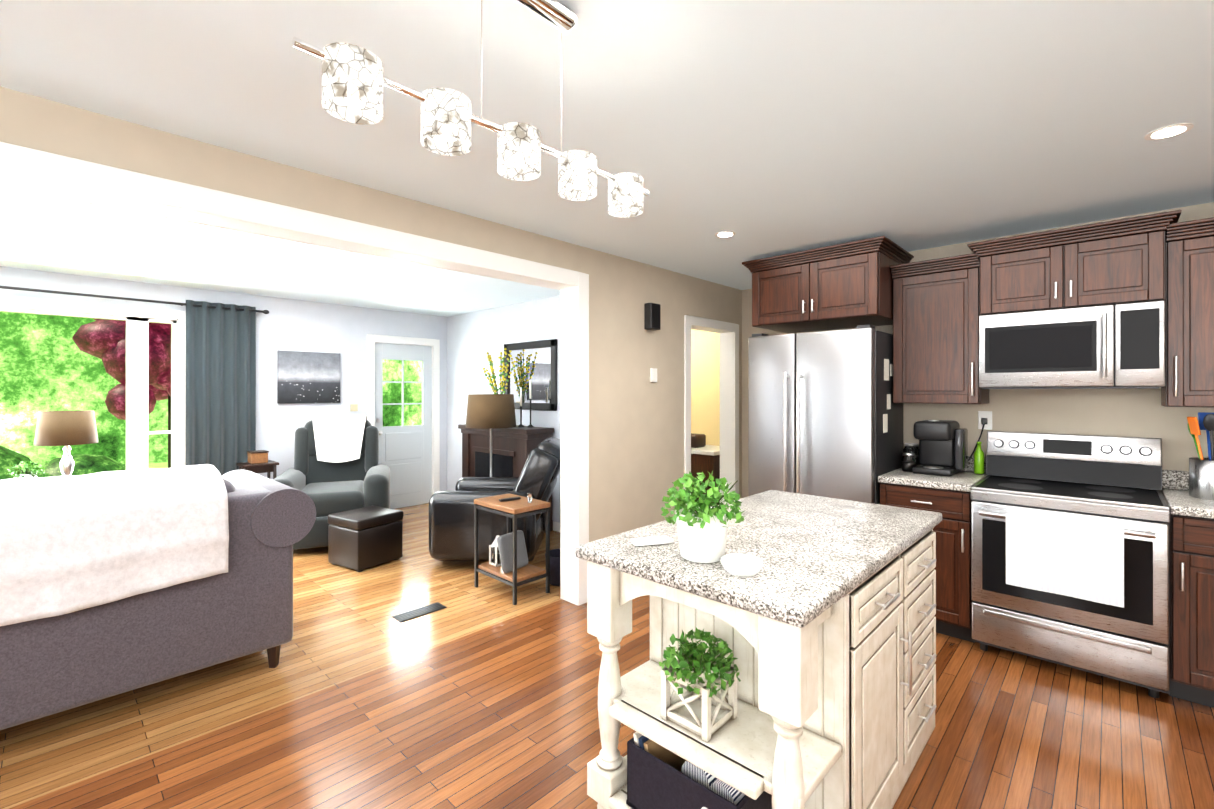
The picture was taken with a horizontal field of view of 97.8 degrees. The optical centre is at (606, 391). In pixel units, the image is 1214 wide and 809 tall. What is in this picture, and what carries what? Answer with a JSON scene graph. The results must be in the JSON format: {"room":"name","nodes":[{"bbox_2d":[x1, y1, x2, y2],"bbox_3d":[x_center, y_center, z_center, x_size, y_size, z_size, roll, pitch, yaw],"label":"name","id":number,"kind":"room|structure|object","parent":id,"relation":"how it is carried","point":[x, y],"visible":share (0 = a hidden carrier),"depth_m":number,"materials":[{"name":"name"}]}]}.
{"room":"kitchen and living room","nodes":[
{"label":"kitchen and living room","id":0,"kind":"room"},
{"bbox_2d":[0,87,715,541],"bbox_3d":[-1.256,0.229,2.535,0.075,2.440,7.400,0,0,44],"label":"wall","id":1,"kind":"structure","parent":0,"point":[636,443],"depth_m":3.69,"materials":[{"name":"beige paint"}]},
{"bbox_2d":[644,303,659,329],"bbox_3d":[0.356,-0.580,4.122,0.072,0.200,0.120,0,0,44],"label":"wall speaker","id":2,"kind":"object","parent":1,"relation":"attached to","point":[651,316],"visible":1,"depth_m":4.09,"materials":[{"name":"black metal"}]},
{"bbox_2d":[650,368,656,381],"bbox_3d":[0.368,-0.125,4.171,0.022,0.110,0.070,0,0,44],"label":"light switch","id":3,"kind":"object","parent":1,"relation":"attached to","point":[653,374],"visible":0.94,"depth_m":4.15,"materials":[{"name":"white plastic"}]},
{"bbox_2d":[0,266,719,522],"bbox_3d":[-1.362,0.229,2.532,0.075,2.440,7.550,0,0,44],"label":"wall","id":4,"kind":"structure","parent":0,"point":[469,341],"depth_m":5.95,"materials":[{"name":"white paint"}]},
{"bbox_2d":[0,295,185,469],"bbox_3d":[-4.926,0.145,4.107,0.160,1.810,2.700,0,0,44],"label":"living room window","id":5,"kind":"structure","parent":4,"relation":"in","point":[137,319],"depth_m":4.82,"materials":[{"name":"white wood"}]},
{"bbox_2d":[0,286,268,475],"bbox_3d":[-4.875,0.285,4.011,0.144,2.280,4.007,0,0,44],"label":"curtain","id":6,"kind":"object","parent":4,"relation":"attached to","point":[221,387],"visible":0.71,"depth_m":5.12,"materials":[{"name":"grey fabric"}]},
{"bbox_2d":[0,142,588,605],"bbox_3d":[-1.663,0.319,2.160,0.186,2.258,4.273,0,0,44],"label":"door frame","id":7,"kind":"structure","parent":4,"relation":"attached to","point":[30,170],"depth_m":2.75,"materials":[{"name":"white"}]},
{"bbox_2d":[277,350,339,403],"bbox_3d":[-3.252,-0.148,5.800,0.029,0.560,0.620,0,0,44],"label":"picture","id":8,"kind":"object","parent":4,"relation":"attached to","point":[308,377],"visible":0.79,"depth_m":5.78},
{"bbox_2d":[350,404,357,410],"bbox_3d":[-2.937,0.193,6.149,0.006,0.080,0.080,0,0,44],"label":"light switch","id":9,"kind":"object","parent":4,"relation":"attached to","point":[353,407],"visible":1,"depth_m":6.14,"materials":[{"name":"beige plastic"}]},
{"bbox_2d":[375,342,432,508],"bbox_3d":[-2.555,0.427,6.627,0.202,2.052,0.784,0,0,44],"label":"door","id":10,"kind":"structure","parent":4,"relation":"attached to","point":[406,454],"depth_m":6.64,"materials":[{"name":"white wood"}]},
{"bbox_2d":[504,339,557,410],"bbox_3d":[-0.850,-0.168,5.780,0.900,0.740,0.035,0,0,44],"label":"framed mirror","id":11,"kind":"object","parent":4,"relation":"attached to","point":[536,363],"visible":0.75,"depth_m":5.71,"materials":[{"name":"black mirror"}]},
{"bbox_2d":[553,521,559,531],"bbox_3d":[-0.822,1.405,5.764,3.606,0.095,0.026,0,0,44],"label":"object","id":12,"kind":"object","parent":4,"relation":"attached to","point":[556,526],"depth_m":5.44,"materials":[{"name":"white"}]},
{"bbox_2d":[684,315,738,504],"bbox_3d":[0.910,0.402,4.856,0.172,2.098,0.890,0,0,44],"label":"door frame","id":13,"kind":"structure","parent":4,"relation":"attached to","point":[729,332],"depth_m":5.08,"materials":[{"name":"white wood"}]},
{"bbox_2d":[0,0,1213,316],"bbox_3d":[-0.668,-1.042,2.301,8.900,0.100,8.170,0,0,44],"label":"ceiling","id":14,"kind":"structure","parent":0,"point":[766,128],"depth_m":1.91,"materials":[{"name":"white paint"}]},
{"bbox_2d":[292,0,648,217],"bbox_3d":[-0.211,-0.759,1.273,0.104,0.466,0.970,0,0,44],"label":"light bar","id":15,"kind":"object","parent":14,"relation":"hanging from","point":[354,79],"visible":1,"depth_m":1.17,"materials":[{"name":"glass"}]},
{"bbox_2d":[715,231,735,237],"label":"recessed light","id":16,"kind":"object","parent":14,"relation":"in","point":[723,234],"depth_m":3.33,"materials":[{"name":"white"}]},
{"bbox_2d":[1144,123,1193,139],"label":"recessed light","id":17,"kind":"object","parent":14,"relation":"in","point":[1173,130],"depth_m":2.01,"materials":[{"name":"white"}]},
{"bbox_2d":[0,503,1213,808],"bbox_3d":[-0.830,1.498,2.128,8.900,0.100,7.700,0,0,44],"label":"floor","id":18,"kind":"structure","parent":0,"point":[503,715],"depth_m":2.30,"materials":[{"name":"brown wood"}]},
{"bbox_2d":[0,470,315,729],"bbox_3d":[-2.907,0.948,2.179,1.002,1.000,2.830,0,0,44],"label":"sofa","id":19,"kind":"object","parent":18,"relation":"on","point":[242,606],"visible":0.44,"depth_m":2.44,"materials":[{"name":"fabric"}]},
{"bbox_2d":[0,464,228,625],"bbox_3d":[-2.760,0.651,1.991,0.635,0.531,2.101,0,0,44],"label":"blanket","id":20,"kind":"object","parent":19,"relation":"on","point":[70,544],"visible":1,"depth_m":2.26,"materials":[{"name":"white fabric"}]},
{"bbox_2d":[236,460,278,478],"bbox_3d":[-3.421,1.077,5.187,0.270,0.750,0.300,0,0,44],"label":"accent table","id":21,"kind":"object","parent":18,"relation":"on","point":[269,466],"visible":0.4,"depth_m":5.13,"materials":[{"name":"brown wood"}]},
{"bbox_2d":[247,450,268,463],"bbox_3d":[-3.421,0.643,5.187,0.160,0.113,0.150,0,0,44],"label":"box","id":22,"kind":"object","parent":21,"relation":"on","point":[257,456],"visible":1,"depth_m":5.14,"materials":[{"name":"brown wood"}]},
{"bbox_2d":[273,415,389,549],"bbox_3d":[-2.686,0.831,5.223,1.006,1.155,1.120,0,0,-21],"label":"recliner","id":23,"kind":"object","parent":18,"relation":"on","point":[338,467],"visible":0.75,"depth_m":5.32,"materials":[{"name":"grey fabric"}]},
{"bbox_2d":[328,505,402,571],"bbox_3d":[-2.050,1.241,4.503,0.430,0.420,0.430,0,0,32],"label":"ottoman","id":24,"kind":"object","parent":18,"relation":"on","point":[360,539],"visible":1,"depth_m":4.36,"materials":[{"name":"black leather"}]},
{"bbox_2d":[392,602,446,621],"bbox_3d":[-1.224,1.446,3.470,0.120,0.007,0.320,0,0,44],"label":"floor vent","id":25,"kind":"object","parent":18,"relation":"in","point":[418,612],"visible":1,"depth_m":3.45,"materials":[{"name":"grey metal"}]},
{"bbox_2d":[466,394,515,476],"bbox_3d":[-1.173,0.742,5.353,0.500,1.420,0.500,0,0,44],"label":"floor lamp","id":26,"kind":"object","parent":18,"relation":"on","point":[489,411],"visible":0.77,"depth_m":5.15,"materials":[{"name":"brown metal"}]},
{"bbox_2d":[429,437,559,561],"bbox_3d":[-0.926,0.917,4.706,1.140,0.988,0.940,0,0,1],"label":"leather recliner","id":27,"kind":"object","parent":18,"relation":"on","point":[451,525],"visible":0.79,"depth_m":4.26,"materials":[{"name":"black leather"}]},
{"bbox_2d":[458,424,553,532],"bbox_3d":[-1.133,0.917,5.801,1.280,1.070,0.364,0,0,44],"label":"fireplace mantel","id":28,"kind":"object","parent":18,"relation":"on","point":[513,447],"visible":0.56,"depth_m":5.60,"materials":[{"name":"brown wood"}]},
{"bbox_2d":[483,348,515,393],"bbox_3d":[-1.195,-0.050,5.868,0.475,0.861,0.242,0,0,44],"label":"flowers","id":29,"kind":"object","parent":28,"relation":"on","point":[501,383],"visible":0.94,"depth_m":5.87,"materials":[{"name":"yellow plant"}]},
{"bbox_2d":[518,387,523,426],"bbox_3d":[-0.910,0.170,5.601,0.068,0.420,0.068,0,0,29],"label":"candle","id":30,"kind":"object","parent":28,"relation":"on","point":[520,406],"depth_m":5.59,"materials":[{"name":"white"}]},
{"bbox_2d":[527,380,533,427],"bbox_3d":[-0.803,0.130,5.554,0.068,0.500,0.068,0,0,29],"label":"candle","id":31,"kind":"object","parent":28,"relation":"on","point":[530,399],"depth_m":5.55,"materials":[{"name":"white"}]},
{"bbox_2d":[474,493,549,604],"bbox_3d":[-0.697,1.125,3.865,0.500,0.650,0.320,0,0,44],"label":"side table","id":32,"kind":"object","parent":18,"relation":"on","point":[526,574],"visible":0.88,"depth_m":3.79,"materials":[{"name":"brown wood"}]},
{"bbox_2d":[489,535,500,566],"bbox_3d":[-0.812,1.178,3.933,0.132,0.210,0.132,0,0,44],"label":"lantern","id":33,"kind":"object","parent":32,"relation":"on","point":[494,557],"visible":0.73,"depth_m":3.90,"materials":[{"name":"white wood"}]},
{"bbox_2d":[497,530,527,572],"bbox_3d":[-0.679,1.156,3.827,0.116,0.255,0.240,0,0,34],"label":"pillow","id":34,"kind":"object","parent":32,"relation":"on","point":[505,544],"visible":0.96,"depth_m":3.77,"materials":[{"name":"grey fabric"}]},
{"bbox_2d":[499,492,531,502],"bbox_3d":[-0.656,0.764,3.826,0.219,0.068,0.163,0,0,44],"label":"remote control","id":35,"kind":"object","parent":32,"relation":"on","point":[517,498],"visible":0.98,"depth_m":3.83,"materials":[{"name":"black plastic"}]},
{"bbox_2d":[545,549,559,585],"bbox_3d":[-0.354,1.340,4.022,0.230,0.220,0.224,0,0,44],"label":"basket","id":36,"kind":"object","parent":18,"relation":"on","point":[554,567],"visible":0.33,"depth_m":3.92,"materials":[{"name":"black"}]},
{"bbox_2d":[587,522,939,808],"bbox_3d":[0.685,1.006,2.021,0.789,0.882,1.382,0,0,44],"label":"kitchen island","id":37,"kind":"object","parent":18,"relation":"on","point":[822,623],"depth_m":1.66,"materials":[{"name":"white wood"}]},
{"bbox_2d":[626,732,771,808],"bbox_3d":[0.299,1.206,1.647,0.400,0.220,0.272,0,0,44],"label":"basket","id":38,"kind":"object","parent":37,"relation":"in","point":[659,776],"visible":0.5,"depth_m":1.58,"materials":[{"name":"black fabric"}]},
{"bbox_2d":[659,628,740,741],"bbox_3d":[0.294,0.887,1.658,0.255,0.268,0.261,0,0,44],"label":"potted plant","id":39,"kind":"object","parent":37,"relation":"in","point":[704,711],"visible":1,"depth_m":1.63,"materials":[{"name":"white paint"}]},
{"bbox_2d":[575,490,941,629],"bbox_3d":[0.668,0.544,2.036,0.790,0.040,1.430,0,0,44],"label":"island countertop","id":40,"kind":"structure","parent":37,"relation":"on","point":[813,550],"depth_m":1.72,"materials":[{"name":"white stone"}]},
{"bbox_2d":[630,536,672,546],"bbox_3d":[0.154,0.514,1.814,0.140,0.014,0.056,0,0,-16],"label":"remote control","id":41,"kind":"object","parent":40,"relation":"on","point":[647,541],"visible":1,"depth_m":1.80,"materials":[{"name":"white plastic"}]},
{"bbox_2d":[661,471,744,562],"bbox_3d":[0.298,0.384,1.663,0.269,0.274,0.263,0,0,44],"label":"potted plant","id":42,"kind":"object","parent":40,"relation":"on","point":[702,525],"visible":1,"depth_m":1.61,"materials":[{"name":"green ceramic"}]},
{"bbox_2d":[721,553,763,576],"bbox_3d":[0.387,0.503,1.523,0.124,0.035,0.124,0,0,44],"label":"plate","id":43,"kind":"object","parent":40,"relation":"on","point":[740,571],"visible":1,"depth_m":1.53,"materials":[{"name":"white ceramic"}]},
{"bbox_2d":[748,325,902,503],"bbox_3d":[1.543,0.517,3.783,0.850,1.865,0.752,0,0,44],"label":"refrigerator","id":44,"kind":"object","parent":18,"relation":"on","point":[825,415],"visible":0.62,"depth_m":3.51,"materials":[{"name":"grey metal"}]},
{"bbox_2d":[878,456,1213,707],"bbox_3d":[2.846,0.939,2.632,2.606,1.020,0.658,0,0,44],"label":"base cabinet","id":45,"kind":"object","parent":18,"relation":"on","point":[1191,596],"visible":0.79,"depth_m":2.56,"materials":[{"name":"brown wood"}]},
{"bbox_2d":[902,450,917,471],"bbox_3d":[2.000,0.469,3.509,0.083,0.118,0.083,0,0,35],"label":"jar","id":46,"kind":"object","parent":45,"relation":"on","point":[910,458],"depth_m":3.48,"materials":[{"name":"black glass"}]},
{"bbox_2d":[903,443,919,464],"bbox_3d":[2.089,0.444,3.631,0.099,0.168,0.099,0,0,35],"label":"lid","id":47,"kind":"object","parent":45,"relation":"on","point":[908,446],"depth_m":3.60,"materials":[{"name":"black glass"}]},
{"bbox_2d":[912,420,967,475],"bbox_3d":[2.158,0.357,3.428,0.260,0.342,0.300,0,0,44],"label":"coffee maker","id":48,"kind":"object","parent":45,"relation":"on","point":[943,447],"visible":1,"depth_m":3.37,"materials":[{"name":"black plastic"}]},
{"bbox_2d":[968,418,986,460],"bbox_3d":[2.396,0.346,3.460,0.138,0.342,0.072,0,0,44],"label":"power cord","id":49,"kind":"object","parent":48,"relation":"attached to","point":[983,421],"visible":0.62,"depth_m":3.44,"materials":[{"name":"black plastic"}]},
{"bbox_2d":[974,441,983,473],"bbox_3d":[2.378,0.425,3.384,0.054,0.205,0.054,0,0,44],"label":"soap bottle","id":50,"kind":"object","parent":45,"relation":"on","point":[978,460],"visible":1,"depth_m":3.37,"materials":[{"name":"green glass"}]},
{"bbox_2d":[1187,412,1213,499],"bbox_3d":[2.992,0.317,2.609,0.185,0.419,0.184,0,0,44],"label":"utensil crock","id":51,"kind":"object","parent":45,"relation":"on","point":[1201,476],"visible":1,"depth_m":2.60,"materials":[{"name":"silver metal"}]},
{"bbox_2d":[971,431,1169,697],"bbox_3d":[2.494,0.851,2.889,0.764,1.197,0.737,0,0,44],"label":"range","id":52,"kind":"object","parent":18,"relation":"on","point":[1070,551],"visible":1,"depth_m":2.69,"materials":[{"name":"grey metal"}]},
{"bbox_3d":[-4.526,1.090,3.989,0.420,0.720,1.300,0,0,44],"label":"console table","id":53,"kind":"object","parent":18,"relation":"on","visible":0},
{"bbox_2d":[6,461,45,477],"bbox_3d":[-4.398,0.627,4.012,0.208,0.202,0.212,0,0,44],"label":"plant","id":54,"kind":"object","parent":53,"relation":"on","point":[28,468],"visible":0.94,"depth_m":3.99,"materials":[{"name":"green plant"}]},
{"bbox_2d":[34,410,97,475],"bbox_3d":[-4.284,0.443,4.200,0.360,0.570,0.360,0,0,44],"label":"table lamp","id":55,"kind":"object","parent":53,"relation":"on","point":[66,429],"visible":0.85,"depth_m":4.10,"materials":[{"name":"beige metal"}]},
{"bbox_2d":[716,202,1213,498],"bbox_3d":[2.961,0.229,3.388,4.800,2.440,0.650,0,0,44],"label":"wall","id":56,"kind":"structure","parent":0,"point":[1096,412],"depth_m":3.25,"materials":[{"name":"beige paint"}]},
{"bbox_2d":[750,242,905,332],"bbox_3d":[1.598,-0.696,3.845,0.875,0.432,0.621,0,0,44],"label":"upper cabinet","id":57,"kind":"object","parent":56,"relation":"attached to","point":[835,289],"depth_m":3.57,"materials":[{"name":"brown wood"}]},
{"bbox_2d":[890,254,988,403],"bbox_3d":[2.188,-0.373,3.477,0.483,0.904,0.341,0,0,44],"label":"upper cabinet","id":58,"kind":"object","parent":56,"relation":"attached to","point":[931,311],"depth_m":3.34,"materials":[{"name":"brown wood"}]},
{"bbox_2d":[978,411,991,429],"bbox_3d":[2.464,0.190,3.449,0.075,0.120,0.006,0,0,44],"label":"outlet","id":59,"kind":"object","parent":56,"relation":"attached to","point":[987,415],"visible":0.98,"depth_m":3.44,"materials":[{"name":"white plastic"}]},
{"bbox_2d":[974,218,1169,317],"bbox_3d":[2.624,-0.642,3.027,0.766,0.380,0.391,0,0,44],"label":"upper cabinet","id":60,"kind":"object","parent":56,"relation":"attached to","point":[1119,264],"depth_m":2.85,"materials":[{"name":"brown wood"}]},
{"bbox_2d":[979,300,1164,388],"bbox_3d":[2.599,-0.231,3.000,0.760,0.436,0.465,0,0,44],"label":"microwave","id":61,"kind":"object","parent":60,"relation":"attached to","point":[1119,346],"visible":1,"depth_m":2.83,"materials":[{"name":"grey metal"}]},
{"bbox_2d":[1161,217,1213,406],"bbox_3d":[3.040,-0.374,2.666,0.330,0.904,0.341,0,0,44],"label":"upper cabinet","id":62,"kind":"object","parent":56,"relation":"attached to","point":[1189,313],"depth_m":2.60,"materials":[{"name":"brown wood"}]},
{"bbox_3d":[0.418,1.502,5.834,1.900,0.100,1.550,0,0,44],"label":"floor","id":63,"kind":"structure","parent":0,"visible":0},
{"bbox_2d":[691,453,719,506],"bbox_3d":[0.772,1.052,6.026,1.350,0.800,0.535,0,0,44],"label":"bathroom vanity","id":64,"kind":"object","parent":63,"relation":"on","point":[705,459],"depth_m":5.44,"materials":[{"name":"brown wood"}]},
{"bbox_2d":[691,445,719,456],"bbox_3d":[0.766,0.632,6.020,1.390,0.040,0.557,0,0,44],"label":"countertop","id":65,"kind":"structure","parent":64,"relation":"on","point":[707,450],"depth_m":5.52,"materials":[{"name":"beige stone"}]},
{"label":"outside","id":66,"kind":"structure","parent":0,"visible":0},
{"bbox_2d":[125,462,167,468],"bbox_3d":[-18.746,1.790,17.651,38.440,0.050,60.000,0,0,44],"label":"lawn","id":67,"kind":"structure","parent":66,"point":[161,465],"depth_m":12.53,"materials":[{"name":"green plant"}]},
{"bbox_2d":[0,318,170,479],"bbox_3d":[-7.542,-1.857,8.106,5.320,7.383,6.365,0,0,44],"label":"trees","id":68,"kind":"object","parent":67,"relation":"on","point":[104,340],"depth_m":7.63,"materials":[{"name":"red plant"}]},
{"bbox_2d":[0,312,421,466],"bbox_3d":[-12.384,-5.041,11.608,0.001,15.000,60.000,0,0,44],"label":"trees","id":69,"kind":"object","parent":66,"point":[46,364],"depth_m":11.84,"materials":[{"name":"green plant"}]}
]}

